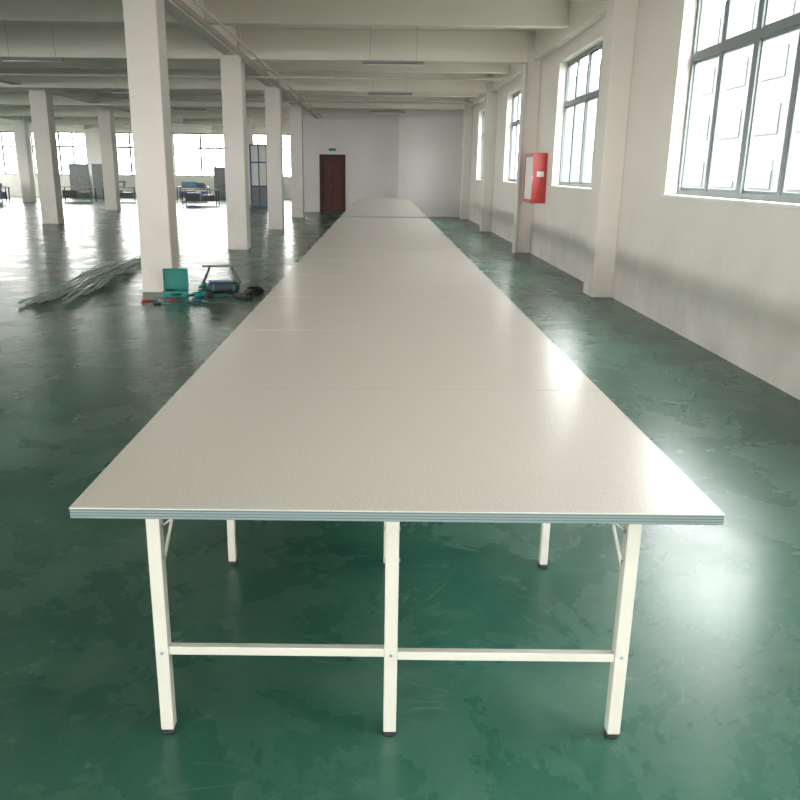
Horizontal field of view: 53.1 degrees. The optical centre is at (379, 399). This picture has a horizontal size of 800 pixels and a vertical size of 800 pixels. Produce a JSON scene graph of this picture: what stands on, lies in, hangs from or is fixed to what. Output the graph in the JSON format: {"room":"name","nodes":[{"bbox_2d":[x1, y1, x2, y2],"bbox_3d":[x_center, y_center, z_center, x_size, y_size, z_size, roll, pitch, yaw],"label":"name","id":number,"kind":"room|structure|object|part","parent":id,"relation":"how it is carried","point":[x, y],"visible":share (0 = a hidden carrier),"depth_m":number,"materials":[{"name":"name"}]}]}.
{"room":"textile factory","nodes":[
{"label":"textile factory","id":0,"kind":"room"},
{"bbox_2d":[0,116,84,129],"bbox_3d":[-18.410,-8.709,20.449,0.280,0.530,60.000,1,16,0],"label":"ceiling beam","id":1,"kind":"structure","parent":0,"point":[81,127],"depth_m":45.13,"materials":[{"name":"white concrete"}]},
{"bbox_2d":[0,68,212,130],"bbox_3d":[-10.510,-8.626,20.449,0.280,0.530,60.000,1,16,0],"label":"ceiling beam","id":2,"kind":"structure","parent":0,"point":[13,80],"depth_m":27.45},
{"bbox_2d":[0,105,289,118],"bbox_3d":[-15.039,-13.026,35.846,23.650,0.600,0.340,1,16,0],"label":"ceiling beam","id":3,"kind":"structure","parent":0,"point":[5,110],"depth_m":35.71,"materials":[{"name":"white concrete"}]},
{"bbox_2d":[0,117,289,126],"bbox_3d":[-15.020,-14.835,42.193,23.650,0.600,0.340,1,16,0],"label":"ceiling beam","id":4,"kind":"structure","parent":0,"point":[66,120],"depth_m":42.07,"materials":[{"name":"white concrete"}]},
{"bbox_2d":[0,124,303,198],"bbox_3d":[-15.019,-15.005,49.995,23.650,4.550,0.300,1,16,0],"label":"wall","id":5,"kind":"structure","parent":0,"point":[92,139],"depth_m":49.87,"materials":[{"name":"paint"}]},
{"bbox_2d":[0,131,17,174],"bbox_3d":[-24.340,-15.420,49.925,3.400,2.600,0.064,1,16,0],"label":"frame","id":6,"kind":"object","parent":5,"relation":"attached to","point":[2,145],"visible":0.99,"depth_m":49.87,"materials":[{"name":"metal"}]},
{"bbox_2d":[30,131,86,174],"bbox_3d":[-19.940,-15.374,49.925,3.400,2.600,0.064,1,16,0],"label":"frame","id":7,"kind":"object","parent":5,"relation":"attached to","point":[59,147],"visible":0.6,"depth_m":49.81,"materials":[{"name":"metal"}]},
{"bbox_2d":[115,132,134,175],"bbox_3d":[-15.540,-15.328,49.925,3.400,2.600,0.064,1,16,0],"label":"frame","id":8,"kind":"object","parent":5,"relation":"attached to","point":[130,147],"visible":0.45,"depth_m":49.82,"materials":[{"name":"metal"}]},
{"bbox_2d":[172,133,223,176],"bbox_3d":[-11.141,-15.282,49.925,3.400,2.600,0.064,1,16,0],"label":"frame","id":9,"kind":"object","parent":5,"relation":"attached to","point":[214,147],"visible":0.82,"depth_m":49.80,"materials":[{"name":"metal"}]},
{"bbox_2d":[253,134,290,177],"bbox_3d":[-6.741,-15.236,49.925,3.400,2.600,0.064,1,16,0],"label":"frame","id":10,"kind":"object","parent":5,"relation":"attached to","point":[257,135],"visible":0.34,"depth_m":49.78,"materials":[{"name":"metal"}]},
{"bbox_2d":[0,92,464,109],"bbox_3d":[-11.724,-11.182,29.499,30.320,0.600,0.340,1,16,0],"label":"ceiling beam","id":11,"kind":"structure","parent":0,"point":[6,98],"depth_m":29.37,"materials":[{"name":"white concrete"}]},
{"bbox_2d":[164,0,309,113],"bbox_3d":[-3.134,-6.302,12.563,0.280,0.530,43.600,1,16,0],"label":"ceiling beam","id":12,"kind":"structure","parent":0,"point":[171,8],"depth_m":14.83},
{"bbox_2d":[0,88,478,96],"bbox_3d":[-11.732,-10.387,26.398,30.320,0.430,0.220,1,16,0],"label":"ceiling beam","id":13,"kind":"structure","parent":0,"point":[1,89],"depth_m":26.34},
{"bbox_2d":[0,69,487,92],"bbox_3d":[-11.742,-9.401,23.248,30.320,0.600,0.340,1,16,0],"label":"ceiling beam","id":14,"kind":"structure","parent":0,"point":[27,82],"depth_m":23.11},
{"bbox_2d":[0,59,509,73],"bbox_3d":[-11.751,-8.578,20.051,30.320,0.430,0.220,1,16,0],"label":"ceiling beam","id":15,"kind":"structure","parent":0,"point":[66,64],"depth_m":19.98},
{"bbox_2d":[0,26,528,63],"bbox_3d":[-11.761,-7.592,16.900,30.320,0.600,0.340,1,16,0],"label":"ceiling beam","id":16,"kind":"structure","parent":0,"point":[70,42],"depth_m":16.74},
{"bbox_2d":[0,23,538,30],"bbox_3d":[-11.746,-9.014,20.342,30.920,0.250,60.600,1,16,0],"label":"ceiling beam","id":17,"kind":"structure","parent":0,"point":[1,24],"depth_m":16.49,"materials":[{"name":"paint"}]},
{"bbox_2d":[0,24,63,61],"bbox_3d":[-6.727,-6.973,15.398,1.200,0.862,0.080,1,16,0],"label":"light","id":18,"kind":"object","parent":17,"relation":"hanging from","point":[5,59],"visible":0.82,"depth_m":15.47,"materials":[{"name":"white metal"}]},
{"bbox_2d":[110,70,128,92],"bbox_3d":[-6.709,-8.754,21.649,1.200,0.862,0.080,1,16,0],"label":"light","id":19,"kind":"object","parent":17,"relation":"hanging from","point":[112,91],"visible":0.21,"depth_m":21.72,"materials":[{"name":"white metal"}]},
{"bbox_2d":[173,96,207,111],"bbox_3d":[-6.689,-10.618,28.189,1.200,0.862,0.080,1,16,0],"label":"light","id":20,"kind":"object","parent":17,"relation":"hanging from","point":[177,109],"visible":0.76,"depth_m":28.26,"materials":[{"name":"white metal"}]},
{"bbox_2d":[171,0,317,118],"bbox_3d":[-2.663,-8.355,21.335,0.090,0.090,25.600,1,16,0],"label":"pipe","id":21,"kind":"object","parent":17,"relation":"attached to","point":[179,3],"visible":1,"depth_m":13.99,"materials":[{"name":"grey metal"}]},
{"bbox_2d":[0,73,503,80],"bbox_3d":[-3.011,-7.533,18.659,11.820,0.048,0.048,1,16,0],"label":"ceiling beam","id":22,"kind":"structure","parent":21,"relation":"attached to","point":[1,74],"depth_m":18.64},
{"bbox_2d":[95,98,472,103],"bbox_3d":[-2.992,-9.342,25.006,11.820,0.056,0.056,1,16,0],"label":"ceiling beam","id":23,"kind":"structure","parent":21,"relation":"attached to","point":[95,98],"depth_m":24.98,"materials":[{"name":"white concrete"}]},
{"bbox_2d":[192,0,322,117],"bbox_3d":[-2.424,-7.256,17.488,0.050,0.050,33.600,1,16,0],"label":"pipe","id":24,"kind":"object","parent":17,"relation":"hanging from","point":[197,2],"visible":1,"depth_m":13.99,"materials":[{"name":"grey metal"}]},
{"bbox_2d":[371,104,404,113],"bbox_3d":[0.310,-10.544,28.189,1.200,0.862,0.080,1,16,0],"label":"light","id":25,"kind":"object","parent":17,"relation":"hanging from","point":[375,111],"visible":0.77,"depth_m":28.25,"materials":[{"name":"white metal"}]},
{"bbox_2d":[368,89,411,95],"bbox_3d":[0.291,-8.681,21.649,1.200,0.862,0.080,1,16,0],"label":"light","id":26,"kind":"object","parent":17,"relation":"hanging from","point":[373,93],"visible":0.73,"depth_m":21.72,"materials":[{"name":"white metal"}]},
{"bbox_2d":[362,27,424,65],"bbox_3d":[0.272,-6.899,15.398,1.200,0.862,0.080,1,16,0],"label":"light","id":27,"kind":"object","parent":17,"relation":"hanging from","point":[365,62],"visible":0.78,"depth_m":15.46,"materials":[{"name":"white metal"}]},
{"bbox_2d":[0,0,569,28],"bbox_3d":[-11.770,-6.769,13.703,30.320,0.430,0.220,1,16,0],"label":"ceiling beam","id":28,"kind":"structure","parent":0,"point":[552,14],"depth_m":13.61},
{"bbox_2d":[303,108,398,211],"bbox_3d":[-1.208,-12.585,42.013,4.020,4.550,16.300,1,16,0],"label":"wall","id":29,"kind":"structure","parent":0,"point":[368,141],"depth_m":34.07,"materials":[{"name":"white paint"}]},
{"bbox_2d":[322,157,332,211],"bbox_3d":[-2.258,-9.301,34.539,0.460,2.290,0.062,1,16,0],"label":"leaf","id":30,"kind":"object","parent":29,"relation":"attached to","point":[327,166],"visible":1,"depth_m":34.51,"materials":[{"name":"brown wood"}]},
{"bbox_2d":[319,154,344,211],"bbox_3d":[-2.027,-9.338,34.513,1.110,2.400,0.150,1,16,0],"label":"frame","id":31,"kind":"object","parent":29,"relation":"attached to","point":[320,155],"visible":0.88,"depth_m":34.32,"materials":[{"name":"brown wood"}]},
{"bbox_2d":[332,157,342,211],"bbox_3d":[-1.798,-9.296,34.539,0.460,2.290,0.062,1,16,0],"label":"leaf","id":32,"kind":"object","parent":29,"relation":"attached to","point":[337,162],"visible":1,"depth_m":34.51,"materials":[{"name":"brown wood"}]},
{"bbox_2d":[0,196,799,799],"bbox_3d":[-11.794,-4.447,21.644,30.920,0.150,60.600,1,16,0],"label":"floor","id":33,"kind":"structure","parent":0,"point":[711,708],"depth_m":3.30,"materials":[{"name":"green paint"}]},
{"bbox_2d":[0,183,10,203],"bbox_3d":[-19.793,-10.330,39.748,2.400,1.080,1.200,-1,16,-6],"label":"worktable","id":34,"kind":"object","parent":33,"relation":"on","point":[2,194],"visible":0.97,"depth_m":39.88,"materials":[{"name":"blue paint"}]},
{"bbox_2d":[14,116,36,201],"bbox_3d":[-18.270,-12.531,41.196,0.532,4.550,0.532,1,16,0],"label":"concrete column","id":35,"kind":"structure","parent":33,"relation":"on","point":[22,135],"depth_m":41.05,"materials":[{"name":"paint"}]},
{"bbox_2d":[28,89,64,223],"bbox_3d":[-10.518,-7.899,25.231,0.532,4.550,0.532,1,16,0],"label":"concrete column","id":36,"kind":"structure","parent":33,"relation":"on","point":[41,101],"depth_m":25.10,"materials":[{"name":"paint"}]},
{"bbox_2d":[61,180,96,201],"bbox_3d":[-16.283,-11.262,43.111,1.800,1.100,0.900,1,16,0],"label":"worktable","id":37,"kind":"object","parent":33,"relation":"on","point":[66,193],"visible":0.94,"depth_m":42.91,"materials":[{"name":"metal"}]},
{"bbox_2d":[18,255,140,304],"bbox_3d":[-4.504,-2.109,13.132,0.744,0.161,6.095,0,16,-3],"label":"bundle","id":38,"kind":"object","parent":33,"relation":"on","point":[105,270],"visible":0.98,"depth_m":12.08,"materials":[{"name":"silver metal"}]},
{"bbox_2d":[68,164,93,196],"bbox_3d":[-18.162,-13.326,48.643,1.200,2.000,0.540,1,16,0],"label":"tall cabinet","id":39,"kind":"object","parent":33,"relation":"on","point":[82,172],"visible":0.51,"depth_m":48.35,"materials":[{"name":"metal"}]},
{"bbox_2d":[91,164,103,197],"bbox_3d":[-16.762,-13.312,48.643,1.200,2.000,0.540,1,16,0],"label":"tall cabinet","id":40,"kind":"object","parent":33,"relation":"on","point":[97,174],"visible":0.49,"depth_m":48.38,"materials":[{"name":"metal"}]},
{"bbox_2d":[97,106,120,209],"bbox_3d":[-11.591,-10.487,34.271,0.532,4.550,0.532,1,16,0],"label":"concrete column","id":41,"kind":"structure","parent":33,"relation":"on","point":[106,123],"depth_m":34.12,"materials":[{"name":"paint"}]},
{"bbox_2d":[102,181,135,201],"bbox_3d":[-14.082,-11.376,43.592,1.800,1.100,0.900,1,16,0],"label":"worktable","id":42,"kind":"object","parent":33,"relation":"on","point":[122,194],"visible":0.62,"depth_m":43.38,"materials":[{"name":"metal"}]},
{"bbox_2d":[141,299,157,301],"bbox_3d":[-3.090,-1.337,10.737,0.212,0.022,0.092,-4,17,-17],"label":"pliers","id":43,"kind":"object","parent":33,"relation":"on","point":[142,300],"visible":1,"depth_m":10.73,"materials":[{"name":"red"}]},
{"bbox_2d":[122,0,178,292],"bbox_3d":[-3.160,-3.793,11.094,0.452,4.550,0.452,1,16,0],"label":"concrete column","id":44,"kind":"structure","parent":33,"relation":"on","point":[144,20],"depth_m":10.96,"materials":[{"name":"paint"}]},
{"bbox_2d":[153,302,170,304],"bbox_3d":[-2.854,-1.268,10.489,0.230,0.032,0.032,-8,18,-27],"label":"screwdriver","id":45,"kind":"object","parent":33,"relation":"on","point":[155,303],"visible":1,"depth_m":10.46,"materials":[{"name":"black rubber"}]},
{"bbox_2d":[163,268,188,297],"bbox_3d":[-2.840,-1.627,11.133,0.340,0.370,0.352,-3,16,-12],"label":"tool case","id":46,"kind":"object","parent":33,"relation":"on","point":[175,280],"visible":0.99,"depth_m":11.25,"materials":[{"name":"teal plastic"}]},
{"bbox_2d":[176,181,210,200],"bbox_3d":[-10.576,-11.878,45.518,1.800,1.080,0.900,1,16,0],"label":"worktable","id":47,"kind":"object","parent":33,"relation":"on","point":[185,184],"visible":0.73,"depth_m":45.18,"materials":[{"name":"blue paint"}]},
{"bbox_2d":[181,183,219,205],"bbox_3d":[-8.992,-10.363,40.226,1.800,1.100,0.800,1,16,0],"label":"worktable","id":48,"kind":"object","parent":33,"relation":"on","point":[188,196],"visible":1,"depth_m":40.04,"materials":[{"name":"metal"}]},
{"bbox_2d":[188,291,213,297],"bbox_3d":[-2.469,-1.453,11.082,0.255,0.071,0.290,14,20,38],"label":"drill","id":49,"kind":"object","parent":33,"relation":"on","point":[205,294],"visible":1,"depth_m":11.08,"materials":[{"name":"teal plastic"}]},
{"bbox_2d":[198,283,206,287],"bbox_3d":[-2.600,-1.708,11.998,0.190,0.052,0.275,8,18,25],"label":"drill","id":50,"kind":"object","parent":33,"relation":"on","point":[205,284],"visible":0.54,"depth_m":11.91,"materials":[{"name":"teal plastic"}]},
{"bbox_2d":[213,167,225,198],"bbox_3d":[-9.462,-13.242,48.849,1.200,1.900,0.540,1,16,0],"label":"tall cabinet","id":51,"kind":"object","parent":33,"relation":"on","point":[219,172],"visible":0.56,"depth_m":48.58,"materials":[{"name":"metal"}]},
{"bbox_2d":[201,265,240,283],"bbox_3d":[-2.480,-1.960,12.498,0.584,0.282,0.364,-1,16,-6],"label":"folding stand","id":52,"kind":"object","parent":33,"relation":"on","point":[209,267],"visible":0.91,"depth_m":12.39,"materials":[{"name":"grey metal"}]},
{"bbox_2d":[207,280,238,292],"bbox_3d":[-2.282,-1.659,11.655,0.460,0.155,0.267,-4,16,-14],"label":"tool bag","id":53,"kind":"object","parent":33,"relation":"on","point":[212,285],"visible":0.99,"depth_m":11.55,"materials":[{"name":"fabric"}]},
{"bbox_2d":[220,28,250,249],"bbox_3d":[-3.142,-5.602,17.442,0.452,4.550,0.452,1,16,0],"label":"concrete column","id":54,"kind":"structure","parent":33,"relation":"on","point":[232,67],"depth_m":17.29,"materials":[{"name":"paint"}]},
{"bbox_2d":[233,291,252,298],"bbox_3d":[-1.841,-1.462,11.134,0.290,0.071,0.255,10,18,29],"label":"drill","id":55,"kind":"object","parent":33,"relation":"on","point":[247,294],"visible":1,"depth_m":11.05,"materials":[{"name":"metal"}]},
{"bbox_2d":[246,119,252,204],"bbox_3d":[-6.770,-12.410,41.196,0.532,4.550,0.532,1,16,0],"label":"concrete column","id":56,"kind":"structure","parent":33,"relation":"on","point":[249,122],"depth_m":40.77,"materials":[{"name":"paint"}]},
{"bbox_2d":[244,286,264,292],"bbox_3d":[-1.821,-1.599,11.610,0.255,0.070,0.335,6,17,20],"label":"cable coil","id":57,"kind":"object","parent":33,"relation":"on","point":[253,289],"visible":0.88,"depth_m":11.56,"materials":[{"name":"black rubber"}]},
{"bbox_2d":[249,144,267,207],"bbox_3d":[-5.739,-10.647,38.056,0.840,2.900,0.060,1,16,0],"label":"frame","id":58,"kind":"object","parent":33,"relation":"on","point":[250,145],"visible":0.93,"depth_m":38.02,"materials":[{"name":"blue paint"}]},
{"bbox_2d":[251,146,266,205],"bbox_3d":[-5.739,-10.647,38.056,0.700,2.760,0.016,1,16,0],"label":"door","id":59,"kind":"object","parent":58,"relation":"attached to","point":[254,150],"visible":1,"depth_m":38.04,"materials":[{"name":"glass"}]},
{"bbox_2d":[264,71,284,228],"bbox_3d":[-3.123,-7.411,23.789,0.452,4.550,0.452,1,16,0],"label":"concrete column","id":60,"kind":"structure","parent":33,"relation":"on","point":[273,95],"depth_m":23.64,"materials":[{"name":"paint"}]},
{"bbox_2d":[289,95,303,217],"bbox_3d":[-3.104,-9.192,30.040,0.452,4.550,0.452,1,16,0],"label":"concrete column","id":61,"kind":"structure","parent":33,"relation":"on","point":[296,111],"depth_m":29.90,"materials":[{"name":"paint"}]},
{"bbox_2d":[341,198,426,217],"bbox_3d":[0.105,-5.128,22.737,1.812,0.800,12.044,1,16,0],"label":"table","id":62,"kind":"object","parent":33,"relation":"on","point":[361,207],"visible":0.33,"depth_m":20.15,"materials":[{"name":"laminate"}]},
{"bbox_2d":[69,217,724,738],"bbox_3d":[0.065,-1.360,9.518,1.812,0.800,14.973,1,16,0],"label":"table","id":63,"kind":"object","parent":33,"relation":"on","point":[385,377],"visible":1,"depth_m":2.84,"materials":[{"name":"laminate"}]},
{"bbox_3d":[0.037,0.771,2.445,1.354,0.038,0.024,1,16,0],"label":"rail","id":64,"kind":"part","parent":63,"relation":"part of","materials":[{"name":"white metal"}]},
{"bbox_2d":[397,109,463,216],"bbox_3d":[2.099,-9.933,32.828,2.649,4.550,2.799,1,16,0],"label":"wall","id":65,"kind":"structure","parent":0,"point":[429,141],"depth_m":31.52,"materials":[{"name":"white paint"}]},
{"bbox_2d":[571,0,607,0],"bbox_3d":[-11.780,-5.783,10.553,30.320,0.600,0.340,1,16,0],"label":"ceiling beam","id":66,"kind":"structure","parent":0,"point":[571,0],"depth_m":10.78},
{"bbox_2d":[469,0,799,399],"bbox_3d":[3.539,-6.546,21.000,0.300,4.550,60.000,1,16,0],"label":"wall","id":67,"kind":"structure","parent":0,"point":[724,278],"depth_m":9.33,"materials":[{"name":"paint"}]},
{"bbox_2d":[460,97,472,218],"bbox_3d":[3.266,-9.126,30.040,0.300,4.550,0.500,1,16,0],"label":"pilaster","id":68,"kind":"object","parent":67,"relation":"attached to","point":[468,112],"visible":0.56,"depth_m":29.86,"materials":[{"name":"paint"}]},
{"bbox_2d":[480,111,484,179],"bbox_3d":[3.578,-8.380,26.248,0.064,2.240,3.300,1,16,0],"label":"frame","id":69,"kind":"object","parent":67,"relation":"attached to","point":[484,111],"visible":0.07,"depth_m":27.80,"materials":[{"name":"metal"}]},
{"bbox_2d":[479,73,497,231],"bbox_3d":[3.247,-7.344,23.789,0.300,4.550,0.500,1,16,0],"label":"pilaster","id":70,"kind":"object","parent":67,"relation":"attached to","point":[490,115],"visible":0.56,"depth_m":23.62,"materials":[{"name":"paint"}]},
{"bbox_2d":[508,90,520,181],"bbox_3d":[3.559,-6.598,19.997,0.064,2.240,3.300,1,16,0],"label":"frame","id":71,"kind":"object","parent":67,"relation":"attached to","point":[513,123],"visible":0.36,"depth_m":21.03,"materials":[{"name":"metal"}]},
{"bbox_2d":[517,31,541,252],"bbox_3d":[3.228,-5.535,17.442,0.300,4.550,0.500,1,16,0],"label":"pilaster","id":72,"kind":"object","parent":67,"relation":"attached to","point":[534,66],"visible":0.57,"depth_m":17.10,"materials":[{"name":"paint"}]},
{"bbox_2d":[512,64,527,252],"bbox_3d":[3.014,-5.137,17.223,0.110,3.900,0.110,1,16,0],"label":"drain pipe","id":73,"kind":"object","parent":72,"relation":"attached to","point":[524,66],"visible":1,"depth_m":17.16,"materials":[{"name":"white plastic"}]},
{"bbox_2d":[523,153,547,202],"bbox_3d":[3.221,-4.607,16.612,0.295,0.980,1.004,1,16,0],"label":"cabinet","id":74,"kind":"object","parent":67,"relation":"attached to","point":[535,175],"visible":1,"depth_m":16.20,"materials":[{"name":"red metal"}]},
{"bbox_3d":[3.102,-4.609,16.614,0.011,0.840,0.860,1,16,0],"label":"door panel","id":75,"kind":"part","parent":74,"relation":"part of","materials":[{"name":"white glass"}]},
{"bbox_3d":[3.098,-4.609,16.614,0.020,0.980,1.000,1,16,0],"label":"door frame","id":76,"kind":"part","parent":74,"relation":"part of","materials":[{"name":"red metal"}]},
{"bbox_2d":[469,0,605,107],"bbox_3d":[3.301,-5.845,11.270,0.160,0.570,40.900,1,16,0],"label":"ceiling beam","id":77,"kind":"structure","parent":67,"relation":"attached to","point":[583,14],"depth_m":14.55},
{"bbox_2d":[549,185,590,190],"bbox_3d":[3.399,-3.728,14.057,0.180,0.034,3.380,1,16,0],"label":"sill","id":78,"kind":"structure","parent":67,"relation":"attached to","point":[554,186],"depth_m":13.90,"materials":[{"name":"stone"}]},
{"bbox_2d":[559,41,602,187],"bbox_3d":[3.541,-4.817,13.746,0.064,2.240,3.300,1,16,0],"label":"frame","id":79,"kind":"object","parent":67,"relation":"attached to","point":[588,96],"visible":0.65,"depth_m":14.20,"materials":[{"name":"metal"}]},
{"bbox_2d":[583,0,638,297],"bbox_3d":[3.209,-3.726,11.094,0.300,4.550,0.500,1,16,0],"label":"pilaster","id":80,"kind":"object","parent":67,"relation":"attached to","point":[620,22],"visible":1,"depth_m":10.97,"materials":[{"name":"paint"}]},
{"bbox_2d":[659,194,799,209],"bbox_3d":[3.381,-1.947,7.806,0.180,0.034,3.380,1,16,0],"label":"sill","id":81,"kind":"structure","parent":67,"relation":"attached to","point":[689,197],"depth_m":7.39,"materials":[{"name":"stone"}]},
{"bbox_2d":[677,0,799,203],"bbox_3d":[3.522,-3.035,7.495,0.064,2.240,3.300,1,16,0],"label":"frame","id":82,"kind":"object","parent":67,"relation":"attached to","point":[763,31],"visible":1,"depth_m":7.66,"materials":[{"name":"metal"}]},
{"label":"outside","id":83,"kind":"structure","parent":0,"visible":0},
{"bbox_3d":[-9.905,-9.096,39.030,200.000,0.100,200.000,1,16,0],"label":"ground","id":84,"kind":"structure","parent":83,"visible":0},
{"bbox_2d":[567,0,799,192],"bbox_3d":[29.180,-20.372,56.496,14.070,12.800,140.000,1,16,0],"label":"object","id":85,"kind":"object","parent":84,"relation":"on","point":[780,52],"visible":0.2,"depth_m":48.96,"materials":[{"name":"glass"}]}
]}

